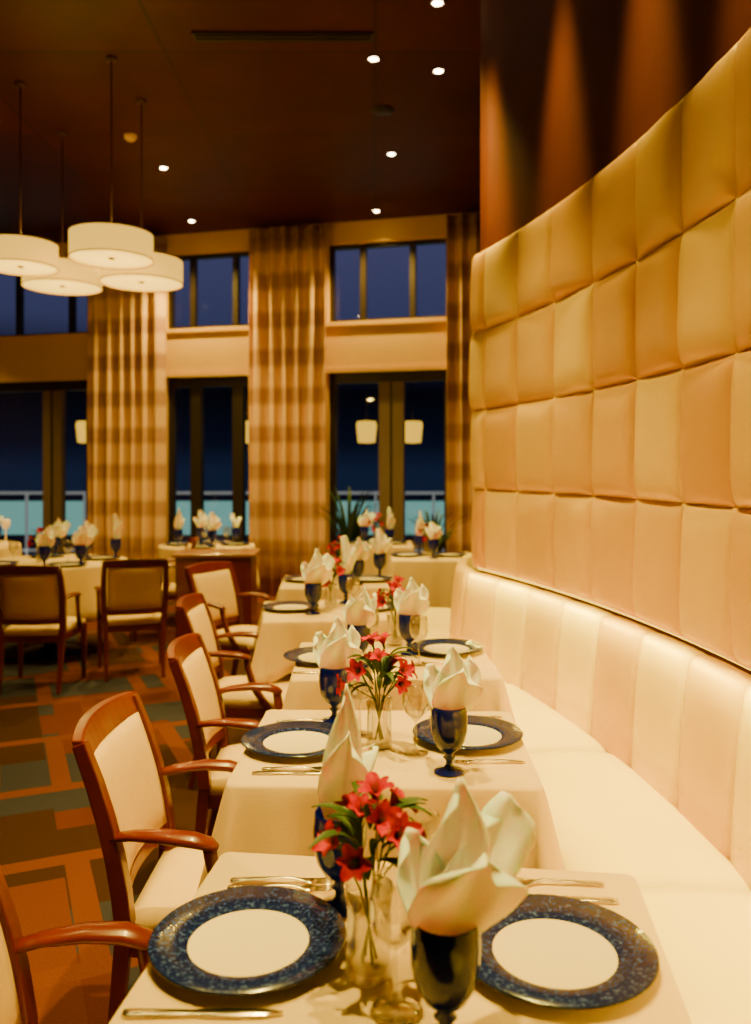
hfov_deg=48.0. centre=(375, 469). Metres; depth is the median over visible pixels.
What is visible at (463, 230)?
curtain
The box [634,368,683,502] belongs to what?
wall panel
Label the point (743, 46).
wall panel
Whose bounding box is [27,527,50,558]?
flower bouquet
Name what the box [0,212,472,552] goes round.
wall
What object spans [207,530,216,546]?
goblet
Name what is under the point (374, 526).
flower bouquet
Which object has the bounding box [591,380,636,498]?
wall panel
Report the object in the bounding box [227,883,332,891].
fork
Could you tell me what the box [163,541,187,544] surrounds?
charger plate
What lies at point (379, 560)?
goblet
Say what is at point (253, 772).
knife
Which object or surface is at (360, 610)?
napkin
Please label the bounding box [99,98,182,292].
pendant lamp
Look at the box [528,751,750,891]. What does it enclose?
seat cushion
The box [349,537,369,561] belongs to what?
napkin
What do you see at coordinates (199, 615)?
cushion
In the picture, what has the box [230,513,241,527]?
napkin
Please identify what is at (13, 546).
dining table
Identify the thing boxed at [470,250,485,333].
wall panel
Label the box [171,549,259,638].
sideboard
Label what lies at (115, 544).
goblet
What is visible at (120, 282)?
diffuser
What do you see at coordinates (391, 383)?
window frame
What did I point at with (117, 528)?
napkin
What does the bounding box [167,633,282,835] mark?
dining chair
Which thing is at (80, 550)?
goblet
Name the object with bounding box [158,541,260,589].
dining table
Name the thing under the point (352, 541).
charger plate
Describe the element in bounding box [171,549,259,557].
countertop
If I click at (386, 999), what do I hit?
wine glass
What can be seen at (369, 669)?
wine glass
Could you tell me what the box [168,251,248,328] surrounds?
window
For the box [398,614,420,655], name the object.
goblet
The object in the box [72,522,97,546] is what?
napkin
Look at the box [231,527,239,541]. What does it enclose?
goblet
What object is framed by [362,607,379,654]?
wine glass
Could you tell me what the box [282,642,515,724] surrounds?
dining table
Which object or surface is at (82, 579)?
dining table
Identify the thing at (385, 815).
flower bouquet
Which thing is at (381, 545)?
napkin
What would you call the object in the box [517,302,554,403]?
wall panel
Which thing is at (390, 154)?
recessed light
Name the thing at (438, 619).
seat cushion
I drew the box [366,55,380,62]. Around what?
recessed light
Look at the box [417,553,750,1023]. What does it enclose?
banquette
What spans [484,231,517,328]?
wall panel
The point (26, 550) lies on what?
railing
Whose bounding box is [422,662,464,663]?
fork
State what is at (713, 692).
cushion
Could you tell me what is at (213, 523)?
napkin
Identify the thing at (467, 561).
cushion
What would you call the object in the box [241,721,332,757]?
charger plate
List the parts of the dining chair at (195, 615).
leg, backrest, armrest, armrest, seat frame, seat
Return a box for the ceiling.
[0,0,479,242]
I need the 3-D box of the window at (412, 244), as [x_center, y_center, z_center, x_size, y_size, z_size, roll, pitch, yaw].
[0.169,-2.240,10.081,1.473,0.960,0.080,0,0,14]
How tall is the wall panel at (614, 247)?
0.449 m
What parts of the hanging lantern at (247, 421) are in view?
lamp shade, cord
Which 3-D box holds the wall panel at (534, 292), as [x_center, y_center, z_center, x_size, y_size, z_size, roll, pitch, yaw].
[0.788,-1.015,4.160,0.088,0.449,0.412,0,0,-14]
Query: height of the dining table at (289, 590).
0.755 m
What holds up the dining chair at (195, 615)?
on the floor
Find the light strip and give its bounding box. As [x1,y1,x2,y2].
[478,568,750,670]
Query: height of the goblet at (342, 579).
0.168 m
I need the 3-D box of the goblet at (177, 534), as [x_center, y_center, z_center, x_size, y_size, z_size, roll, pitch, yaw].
[-1.980,0.678,8.450,0.094,0.168,0.094,0,0,0]
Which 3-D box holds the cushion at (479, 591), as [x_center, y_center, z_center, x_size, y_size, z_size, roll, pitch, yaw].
[0.596,0.834,4.719,0.119,0.493,0.401,0,0,-18]
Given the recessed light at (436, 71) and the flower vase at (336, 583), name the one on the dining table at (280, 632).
the flower vase at (336, 583)
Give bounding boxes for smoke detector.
[124,133,136,141]
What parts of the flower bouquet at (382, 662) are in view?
stem, stem, stem, stem, stem, stem, stem, stem, stem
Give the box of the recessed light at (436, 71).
[431,67,445,74]
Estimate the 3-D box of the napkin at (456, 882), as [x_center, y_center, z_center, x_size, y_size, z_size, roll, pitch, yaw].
[0.124,0.554,1.123,0.191,0.271,0.158,0,0,0]
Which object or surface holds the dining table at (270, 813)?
on the floor
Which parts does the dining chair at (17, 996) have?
backrest, armrest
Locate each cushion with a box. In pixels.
[0,574,58,619]
[0,924,21,1023]
[94,712,166,872]
[107,566,162,610]
[182,647,222,744]
[188,603,218,666]
[193,569,237,619]
[417,635,507,683]
[419,608,450,637]
[449,564,474,638]
[452,558,470,590]
[461,571,506,660]
[462,553,478,571]
[491,580,537,688]
[505,683,607,752]
[522,589,574,709]
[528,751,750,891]
[555,601,612,735]
[591,615,657,767]
[631,632,706,807]
[640,887,750,1023]
[677,654,750,860]
[730,686,750,888]
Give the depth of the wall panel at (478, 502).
4.75 m
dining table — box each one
[0,541,21,557]
[0,554,126,657]
[109,852,691,1023]
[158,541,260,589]
[197,710,564,889]
[247,599,416,683]
[275,575,393,600]
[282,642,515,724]
[337,541,414,574]
[387,552,468,607]
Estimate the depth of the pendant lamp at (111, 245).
5.93 m
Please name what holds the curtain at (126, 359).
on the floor
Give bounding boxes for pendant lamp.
[0,81,58,276]
[21,131,102,295]
[68,55,153,269]
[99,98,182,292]
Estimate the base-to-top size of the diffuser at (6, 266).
0.008 m
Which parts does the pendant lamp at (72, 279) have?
lamp shade, rod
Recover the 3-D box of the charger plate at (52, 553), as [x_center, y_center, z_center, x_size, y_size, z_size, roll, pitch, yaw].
[-2.895,0.752,7.432,0.314,0.020,0.314,0,0,0]
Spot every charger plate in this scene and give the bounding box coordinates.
[0,560,18,565]
[28,552,65,556]
[46,561,87,566]
[85,554,120,559]
[147,886,346,996]
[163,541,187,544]
[184,544,215,547]
[198,539,226,542]
[220,541,250,545]
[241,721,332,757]
[262,601,318,611]
[283,646,316,663]
[284,575,303,581]
[344,602,391,610]
[349,540,369,543]
[354,575,391,581]
[389,552,423,556]
[390,540,407,543]
[411,638,483,654]
[412,715,522,749]
[435,552,466,556]
[478,894,659,1009]
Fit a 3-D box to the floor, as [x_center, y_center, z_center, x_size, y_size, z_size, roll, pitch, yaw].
[-1.500,1.570,4.890,11.000,0.100,13.780,0,0,0]
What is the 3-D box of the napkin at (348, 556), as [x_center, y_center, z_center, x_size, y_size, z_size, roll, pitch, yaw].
[-0.154,0.533,4.865,0.085,0.312,0.108,0,0,-22]
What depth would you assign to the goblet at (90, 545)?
7.43 m
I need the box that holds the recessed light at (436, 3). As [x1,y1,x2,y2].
[428,0,446,8]
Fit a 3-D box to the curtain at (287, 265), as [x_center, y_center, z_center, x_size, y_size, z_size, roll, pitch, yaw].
[-1.064,-0.705,10.134,1.000,4.430,0.126,0,0,14]
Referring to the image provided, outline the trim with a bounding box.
[0,317,446,382]
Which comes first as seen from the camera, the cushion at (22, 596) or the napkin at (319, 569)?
the napkin at (319, 569)
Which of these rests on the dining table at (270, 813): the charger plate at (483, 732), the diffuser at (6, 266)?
the charger plate at (483, 732)
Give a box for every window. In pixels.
[0,276,87,336]
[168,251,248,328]
[330,238,446,321]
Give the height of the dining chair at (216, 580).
0.886 m
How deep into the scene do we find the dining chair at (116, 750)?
2.15 m
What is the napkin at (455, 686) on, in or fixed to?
in the goblet at (448, 727)
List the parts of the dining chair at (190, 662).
backrest, leg, seat frame, leg, armrest, seat, armrest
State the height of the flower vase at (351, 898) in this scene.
0.135 m
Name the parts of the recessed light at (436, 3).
bulb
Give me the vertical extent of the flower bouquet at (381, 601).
0.281 m
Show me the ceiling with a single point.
(249, 135)
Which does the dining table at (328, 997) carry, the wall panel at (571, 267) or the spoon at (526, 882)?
the spoon at (526, 882)
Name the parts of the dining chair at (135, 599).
armrest, leg, leg, seat frame, seat, backrest, leg, leg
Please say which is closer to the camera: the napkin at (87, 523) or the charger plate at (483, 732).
the charger plate at (483, 732)
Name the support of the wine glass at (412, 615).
on the dining table at (303, 692)
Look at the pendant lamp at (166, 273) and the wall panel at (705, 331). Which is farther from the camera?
the pendant lamp at (166, 273)
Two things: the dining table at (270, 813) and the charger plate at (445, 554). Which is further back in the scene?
the charger plate at (445, 554)
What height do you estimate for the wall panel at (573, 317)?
0.449 m
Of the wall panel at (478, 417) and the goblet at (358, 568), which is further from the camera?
the goblet at (358, 568)
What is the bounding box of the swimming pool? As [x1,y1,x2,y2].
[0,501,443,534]
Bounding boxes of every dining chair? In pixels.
[0,565,86,694]
[0,866,152,1023]
[71,692,237,1023]
[94,558,170,681]
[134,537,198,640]
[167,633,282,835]
[176,593,290,789]
[184,561,291,675]
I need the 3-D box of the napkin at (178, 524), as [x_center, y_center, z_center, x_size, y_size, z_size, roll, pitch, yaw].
[-1.959,0.533,8.449,0.085,0.312,0.109,0,0,24]
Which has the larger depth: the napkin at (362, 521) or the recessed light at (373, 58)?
the napkin at (362, 521)
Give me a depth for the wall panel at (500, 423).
4.49 m
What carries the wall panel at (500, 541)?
attached to the wall at (567, 87)
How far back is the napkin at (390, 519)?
8.52 m
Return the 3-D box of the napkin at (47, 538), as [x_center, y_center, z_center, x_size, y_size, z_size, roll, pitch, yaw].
[-2.591,0.569,6.615,0.144,0.242,0.126,0,0,-20]
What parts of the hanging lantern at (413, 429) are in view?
cord, lamp shade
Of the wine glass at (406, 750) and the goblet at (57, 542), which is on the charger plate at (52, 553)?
the goblet at (57, 542)
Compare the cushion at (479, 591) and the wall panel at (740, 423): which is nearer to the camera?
the wall panel at (740, 423)
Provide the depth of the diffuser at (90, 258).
6.11 m
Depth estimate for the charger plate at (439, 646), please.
3.60 m
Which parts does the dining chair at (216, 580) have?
backrest, armrest, seat frame, leg, seat, leg, armrest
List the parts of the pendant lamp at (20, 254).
rod, lamp shade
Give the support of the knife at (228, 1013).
on the dining table at (328, 997)
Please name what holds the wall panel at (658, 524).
attached to the wall at (567, 87)
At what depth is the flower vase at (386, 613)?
3.67 m
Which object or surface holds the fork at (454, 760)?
on the dining table at (270, 813)
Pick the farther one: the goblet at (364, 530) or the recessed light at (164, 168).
the goblet at (364, 530)
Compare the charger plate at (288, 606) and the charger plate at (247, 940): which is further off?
the charger plate at (288, 606)
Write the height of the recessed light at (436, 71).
0.009 m
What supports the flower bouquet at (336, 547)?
in the flower vase
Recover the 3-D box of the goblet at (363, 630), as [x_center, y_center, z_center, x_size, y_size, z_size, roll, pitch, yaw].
[-0.066,0.678,3.270,0.094,0.168,0.094,0,0,0]
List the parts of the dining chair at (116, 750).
leg, backrest, seat frame, leg, armrest, seat, armrest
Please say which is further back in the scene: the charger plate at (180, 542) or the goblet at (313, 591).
the charger plate at (180, 542)
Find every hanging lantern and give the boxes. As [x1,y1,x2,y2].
[76,421,85,442]
[246,386,248,442]
[356,383,376,442]
[405,382,422,442]
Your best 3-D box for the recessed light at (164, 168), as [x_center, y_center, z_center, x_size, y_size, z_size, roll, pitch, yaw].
[-2.092,-2.974,8.318,0.116,0.009,0.116,0,0,0]
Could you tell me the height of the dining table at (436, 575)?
0.755 m
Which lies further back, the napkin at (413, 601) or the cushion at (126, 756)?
the napkin at (413, 601)
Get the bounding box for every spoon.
[261,766,321,770]
[515,877,603,886]
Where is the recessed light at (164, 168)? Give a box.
[157,166,169,170]
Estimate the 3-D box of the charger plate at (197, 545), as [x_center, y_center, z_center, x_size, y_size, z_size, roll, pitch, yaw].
[-1.728,0.752,8.310,0.314,0.020,0.314,0,0,0]
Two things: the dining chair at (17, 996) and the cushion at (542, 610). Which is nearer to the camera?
the dining chair at (17, 996)
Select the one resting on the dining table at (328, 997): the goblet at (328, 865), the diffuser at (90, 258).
the goblet at (328, 865)
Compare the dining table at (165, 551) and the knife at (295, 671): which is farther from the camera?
the dining table at (165, 551)
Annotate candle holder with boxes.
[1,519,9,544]
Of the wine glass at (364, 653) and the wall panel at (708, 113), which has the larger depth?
the wine glass at (364, 653)
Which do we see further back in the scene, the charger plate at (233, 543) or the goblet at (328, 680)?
the charger plate at (233, 543)
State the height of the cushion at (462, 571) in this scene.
0.493 m
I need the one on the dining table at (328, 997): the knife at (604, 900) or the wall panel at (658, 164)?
the knife at (604, 900)
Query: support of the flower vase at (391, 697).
on the dining table at (270, 813)
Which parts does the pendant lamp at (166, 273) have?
lamp shade, rod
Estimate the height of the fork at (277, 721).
0.008 m
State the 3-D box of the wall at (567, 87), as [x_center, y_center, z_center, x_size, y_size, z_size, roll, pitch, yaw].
[0.978,-0.730,1.527,0.737,4.500,6.912,0,0,0]
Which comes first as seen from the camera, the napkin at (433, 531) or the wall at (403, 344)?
the napkin at (433, 531)
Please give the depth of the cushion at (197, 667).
3.20 m
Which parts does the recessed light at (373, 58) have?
bulb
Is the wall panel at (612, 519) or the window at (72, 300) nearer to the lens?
the wall panel at (612, 519)
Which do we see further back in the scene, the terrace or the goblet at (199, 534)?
the terrace
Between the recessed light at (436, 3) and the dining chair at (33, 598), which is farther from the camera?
the dining chair at (33, 598)
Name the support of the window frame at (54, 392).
in the wall at (403, 344)
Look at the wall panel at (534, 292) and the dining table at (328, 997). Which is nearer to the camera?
the dining table at (328, 997)
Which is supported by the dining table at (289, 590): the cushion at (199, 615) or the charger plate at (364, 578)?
the charger plate at (364, 578)
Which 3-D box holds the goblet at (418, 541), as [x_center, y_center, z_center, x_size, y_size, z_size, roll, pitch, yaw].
[0.400,0.678,7.700,0.094,0.168,0.094,0,0,0]
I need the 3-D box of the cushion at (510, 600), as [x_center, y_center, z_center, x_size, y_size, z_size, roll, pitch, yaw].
[0.711,0.834,4.346,0.119,0.493,0.383,0,0,-16]
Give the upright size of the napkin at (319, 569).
0.271 m
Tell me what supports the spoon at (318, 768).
on the dining table at (270, 813)
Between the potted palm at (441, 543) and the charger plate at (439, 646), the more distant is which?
the potted palm at (441, 543)
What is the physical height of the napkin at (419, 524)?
0.312 m
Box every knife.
[121,1008,282,1018]
[252,771,319,774]
[293,671,318,672]
[528,893,618,903]
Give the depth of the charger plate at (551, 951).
1.31 m
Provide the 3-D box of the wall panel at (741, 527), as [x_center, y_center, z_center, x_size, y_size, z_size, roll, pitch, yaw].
[1.053,0.335,2.265,0.083,0.449,0.369,0,0,0]
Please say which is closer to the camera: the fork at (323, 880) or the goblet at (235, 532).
the fork at (323, 880)
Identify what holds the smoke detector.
attached to the ceiling
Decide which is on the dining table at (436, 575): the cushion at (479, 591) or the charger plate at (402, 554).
the charger plate at (402, 554)
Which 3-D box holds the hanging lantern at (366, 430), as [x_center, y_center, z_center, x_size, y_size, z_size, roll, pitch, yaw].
[-0.128,-0.880,12.000,0.290,0.999,0.290,0,0,0]
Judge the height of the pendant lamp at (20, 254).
1.426 m
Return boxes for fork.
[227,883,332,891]
[230,876,333,884]
[276,719,322,722]
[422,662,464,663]
[453,759,524,763]
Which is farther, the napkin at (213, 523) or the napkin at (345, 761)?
the napkin at (213, 523)
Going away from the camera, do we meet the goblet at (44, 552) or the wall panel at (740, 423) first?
the wall panel at (740, 423)
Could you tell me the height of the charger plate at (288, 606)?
0.020 m
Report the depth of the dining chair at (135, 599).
6.12 m
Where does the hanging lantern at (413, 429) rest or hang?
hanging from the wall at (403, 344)
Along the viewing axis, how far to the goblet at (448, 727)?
2.10 m
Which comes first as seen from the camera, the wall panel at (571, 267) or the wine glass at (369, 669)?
the wine glass at (369, 669)
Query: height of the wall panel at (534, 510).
0.449 m
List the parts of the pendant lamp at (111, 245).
lamp shade, rod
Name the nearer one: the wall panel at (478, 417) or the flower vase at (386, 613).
the flower vase at (386, 613)
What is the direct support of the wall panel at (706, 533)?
attached to the wall at (567, 87)
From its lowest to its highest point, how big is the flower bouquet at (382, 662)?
0.292 m
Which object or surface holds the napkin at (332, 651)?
in the goblet at (328, 680)
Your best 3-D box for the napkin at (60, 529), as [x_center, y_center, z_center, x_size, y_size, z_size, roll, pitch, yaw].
[-2.821,0.554,7.512,0.191,0.271,0.158,0,0,-17]
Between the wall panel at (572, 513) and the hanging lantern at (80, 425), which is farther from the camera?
the hanging lantern at (80, 425)
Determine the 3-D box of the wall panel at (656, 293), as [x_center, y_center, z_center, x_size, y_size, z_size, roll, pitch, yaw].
[1.005,-0.565,2.991,0.086,0.449,0.371,0,0,-6]
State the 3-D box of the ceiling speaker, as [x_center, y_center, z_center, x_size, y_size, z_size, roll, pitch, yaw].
[0.058,-2.974,6.978,0.200,0.012,0.200,0,0,0]
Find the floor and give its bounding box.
[0,594,287,1023]
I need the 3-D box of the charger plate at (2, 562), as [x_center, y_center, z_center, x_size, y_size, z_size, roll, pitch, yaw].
[-3.030,0.752,6.766,0.314,0.020,0.314,0,0,0]
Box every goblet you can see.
[38,546,50,565]
[51,537,60,554]
[74,545,86,565]
[86,542,92,555]
[110,538,120,558]
[173,529,182,545]
[196,527,204,543]
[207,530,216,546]
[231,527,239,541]
[304,583,321,614]
[313,807,366,918]
[319,667,349,723]
[338,573,353,603]
[347,624,370,667]
[352,560,364,585]
[360,526,368,539]
[373,553,385,574]
[385,529,393,545]
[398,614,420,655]
[410,926,480,1023]
[414,535,423,552]
[428,539,438,558]
[431,708,467,776]
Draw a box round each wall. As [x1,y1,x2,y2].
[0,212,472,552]
[480,0,750,674]
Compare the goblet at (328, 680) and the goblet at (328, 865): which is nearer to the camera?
the goblet at (328, 865)
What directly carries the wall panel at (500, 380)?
attached to the wall at (567, 87)
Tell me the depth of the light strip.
3.55 m
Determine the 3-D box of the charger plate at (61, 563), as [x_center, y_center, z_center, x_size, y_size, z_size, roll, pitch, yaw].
[-2.459,0.752,6.721,0.314,0.020,0.314,0,0,0]
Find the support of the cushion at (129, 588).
on the dining chair at (135, 599)
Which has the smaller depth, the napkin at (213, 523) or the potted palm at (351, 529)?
the napkin at (213, 523)
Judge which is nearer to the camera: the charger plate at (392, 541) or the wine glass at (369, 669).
the wine glass at (369, 669)
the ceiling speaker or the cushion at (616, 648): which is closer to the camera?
the cushion at (616, 648)
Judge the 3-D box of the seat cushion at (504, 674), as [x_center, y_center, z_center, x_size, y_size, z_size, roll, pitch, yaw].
[0.300,1.136,4.850,0.565,0.168,1.363,0,0,-10]
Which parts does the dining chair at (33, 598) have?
leg, leg, backrest, seat frame, seat, leg, armrest, leg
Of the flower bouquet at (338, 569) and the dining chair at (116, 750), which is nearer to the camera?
the dining chair at (116, 750)
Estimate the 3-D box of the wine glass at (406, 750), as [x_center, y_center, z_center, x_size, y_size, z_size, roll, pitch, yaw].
[0.108,0.667,2.270,0.074,0.190,0.074,0,0,26]
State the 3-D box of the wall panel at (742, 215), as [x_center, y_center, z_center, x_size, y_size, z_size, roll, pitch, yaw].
[1.052,-0.565,2.265,0.085,0.449,0.370,0,0,0]
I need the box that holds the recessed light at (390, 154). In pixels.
[385,152,397,156]
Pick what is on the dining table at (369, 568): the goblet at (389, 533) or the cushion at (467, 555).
the goblet at (389, 533)
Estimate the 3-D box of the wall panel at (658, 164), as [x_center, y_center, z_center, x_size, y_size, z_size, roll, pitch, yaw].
[1.005,-1.015,2.991,0.085,0.449,0.371,0,0,-6]
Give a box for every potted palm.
[315,486,382,542]
[407,510,466,551]
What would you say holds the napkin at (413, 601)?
in the goblet at (404, 626)
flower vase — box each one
[324,583,336,607]
[344,876,393,987]
[365,695,392,750]
[386,613,402,645]
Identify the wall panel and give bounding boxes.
[469,330,486,410]
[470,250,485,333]
[471,410,485,488]
[471,489,485,568]
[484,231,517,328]
[484,318,517,408]
[484,404,517,490]
[484,490,517,577]
[515,398,554,492]
[516,491,557,588]
[517,207,554,316]
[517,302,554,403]
[550,177,593,300]
[552,390,593,495]
[553,283,594,397]
[553,494,593,601]
[590,496,636,617]
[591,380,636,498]
[592,141,636,282]
[593,261,636,388]
[633,499,683,637]
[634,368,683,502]
[635,98,683,259]
[635,233,683,379]
[677,199,735,367]
[679,503,735,661]
[680,353,735,507]
[682,44,735,231]
[730,349,750,508]
[731,508,750,669]
[733,188,750,352]
[735,28,750,197]
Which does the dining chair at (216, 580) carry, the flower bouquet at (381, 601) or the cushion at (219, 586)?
the cushion at (219, 586)
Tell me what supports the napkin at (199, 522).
in the goblet at (199, 534)
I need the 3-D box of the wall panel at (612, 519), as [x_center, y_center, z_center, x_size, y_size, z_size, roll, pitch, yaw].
[0.956,0.335,3.369,0.082,0.449,0.394,0,0,-9]
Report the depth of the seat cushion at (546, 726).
3.47 m
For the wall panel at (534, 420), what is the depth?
4.10 m
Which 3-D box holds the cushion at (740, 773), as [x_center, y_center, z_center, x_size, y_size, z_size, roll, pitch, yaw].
[1.025,0.834,2.145,0.119,0.493,0.368,0,0,0]
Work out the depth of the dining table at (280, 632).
4.26 m
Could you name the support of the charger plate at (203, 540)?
on the dining table at (165, 551)
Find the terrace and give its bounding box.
[0,494,443,557]
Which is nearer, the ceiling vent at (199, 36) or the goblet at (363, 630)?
the goblet at (363, 630)
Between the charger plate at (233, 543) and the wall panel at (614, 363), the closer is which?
the wall panel at (614, 363)
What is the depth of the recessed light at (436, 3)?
5.38 m
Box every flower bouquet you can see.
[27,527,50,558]
[309,771,431,963]
[322,552,345,603]
[326,536,341,576]
[336,631,417,739]
[367,512,383,532]
[376,575,404,639]
[417,523,429,552]
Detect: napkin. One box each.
[35,527,54,547]
[48,517,70,538]
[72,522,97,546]
[78,521,95,529]
[113,513,122,538]
[174,508,184,529]
[193,510,208,526]
[204,512,221,530]
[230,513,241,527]
[301,548,334,584]
[313,616,361,669]
[317,684,378,820]
[340,535,356,573]
[342,585,376,627]
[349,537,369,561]
[358,509,375,527]
[370,528,391,553]
[387,507,394,528]
[394,577,429,616]
[396,777,536,935]
[416,511,425,534]
[423,645,483,711]
[425,522,442,538]
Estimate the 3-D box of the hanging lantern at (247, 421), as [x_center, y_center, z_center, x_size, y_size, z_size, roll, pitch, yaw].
[-1.822,-0.880,12.000,0.290,0.999,0.290,0,0,0]
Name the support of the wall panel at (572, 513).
attached to the wall at (567, 87)
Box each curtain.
[87,236,166,558]
[249,223,325,595]
[446,212,479,553]
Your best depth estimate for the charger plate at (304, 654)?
3.42 m
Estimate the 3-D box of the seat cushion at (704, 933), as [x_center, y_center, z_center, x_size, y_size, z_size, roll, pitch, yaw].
[0.715,1.136,1.637,0.532,0.168,1.042,0,0,0]
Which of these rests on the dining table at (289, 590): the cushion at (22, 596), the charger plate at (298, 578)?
the charger plate at (298, 578)
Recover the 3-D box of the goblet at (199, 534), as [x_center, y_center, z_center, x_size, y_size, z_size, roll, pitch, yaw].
[-1.820,0.678,8.770,0.094,0.168,0.094,0,0,0]
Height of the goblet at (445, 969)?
0.168 m
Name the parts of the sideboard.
door, door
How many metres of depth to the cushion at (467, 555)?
5.80 m
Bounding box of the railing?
[0,491,443,555]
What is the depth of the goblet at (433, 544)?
7.25 m
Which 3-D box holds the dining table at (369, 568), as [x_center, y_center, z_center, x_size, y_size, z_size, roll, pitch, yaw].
[0.020,1.143,8.750,0.888,0.755,0.888,0,0,0]
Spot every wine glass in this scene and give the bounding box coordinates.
[347,666,372,735]
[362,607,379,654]
[369,865,418,1023]
[400,807,440,937]
[402,685,428,756]
[410,615,427,665]
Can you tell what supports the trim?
attached to the wall at (403, 344)
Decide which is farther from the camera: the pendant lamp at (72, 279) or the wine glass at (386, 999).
the pendant lamp at (72, 279)
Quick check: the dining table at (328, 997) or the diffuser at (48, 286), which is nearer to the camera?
the dining table at (328, 997)
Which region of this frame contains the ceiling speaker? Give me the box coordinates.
[370,105,394,115]
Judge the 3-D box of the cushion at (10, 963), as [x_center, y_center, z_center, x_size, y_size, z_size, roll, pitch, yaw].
[-0.707,0.857,1.340,0.131,0.317,0.382,0,0,0]
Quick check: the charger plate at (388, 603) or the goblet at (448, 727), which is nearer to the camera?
the goblet at (448, 727)
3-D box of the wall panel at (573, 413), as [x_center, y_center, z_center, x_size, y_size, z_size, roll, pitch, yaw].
[0.884,-0.115,3.761,0.083,0.449,0.407,0,0,-12]
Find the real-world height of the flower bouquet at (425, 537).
0.268 m
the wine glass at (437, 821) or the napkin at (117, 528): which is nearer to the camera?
the wine glass at (437, 821)
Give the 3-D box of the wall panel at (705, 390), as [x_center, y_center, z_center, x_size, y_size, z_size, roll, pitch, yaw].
[1.040,-0.115,2.627,0.078,0.449,0.360,0,0,-4]
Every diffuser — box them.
[0,260,56,273]
[23,279,100,293]
[70,250,151,267]
[101,275,180,289]
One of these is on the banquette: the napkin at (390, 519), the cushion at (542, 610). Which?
the cushion at (542, 610)
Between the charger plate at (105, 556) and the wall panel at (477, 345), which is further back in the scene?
the charger plate at (105, 556)
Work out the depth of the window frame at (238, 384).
10.62 m
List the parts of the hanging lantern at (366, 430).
lamp shade, cord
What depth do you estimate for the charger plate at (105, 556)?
7.29 m
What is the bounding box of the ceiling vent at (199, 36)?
[191,31,373,41]

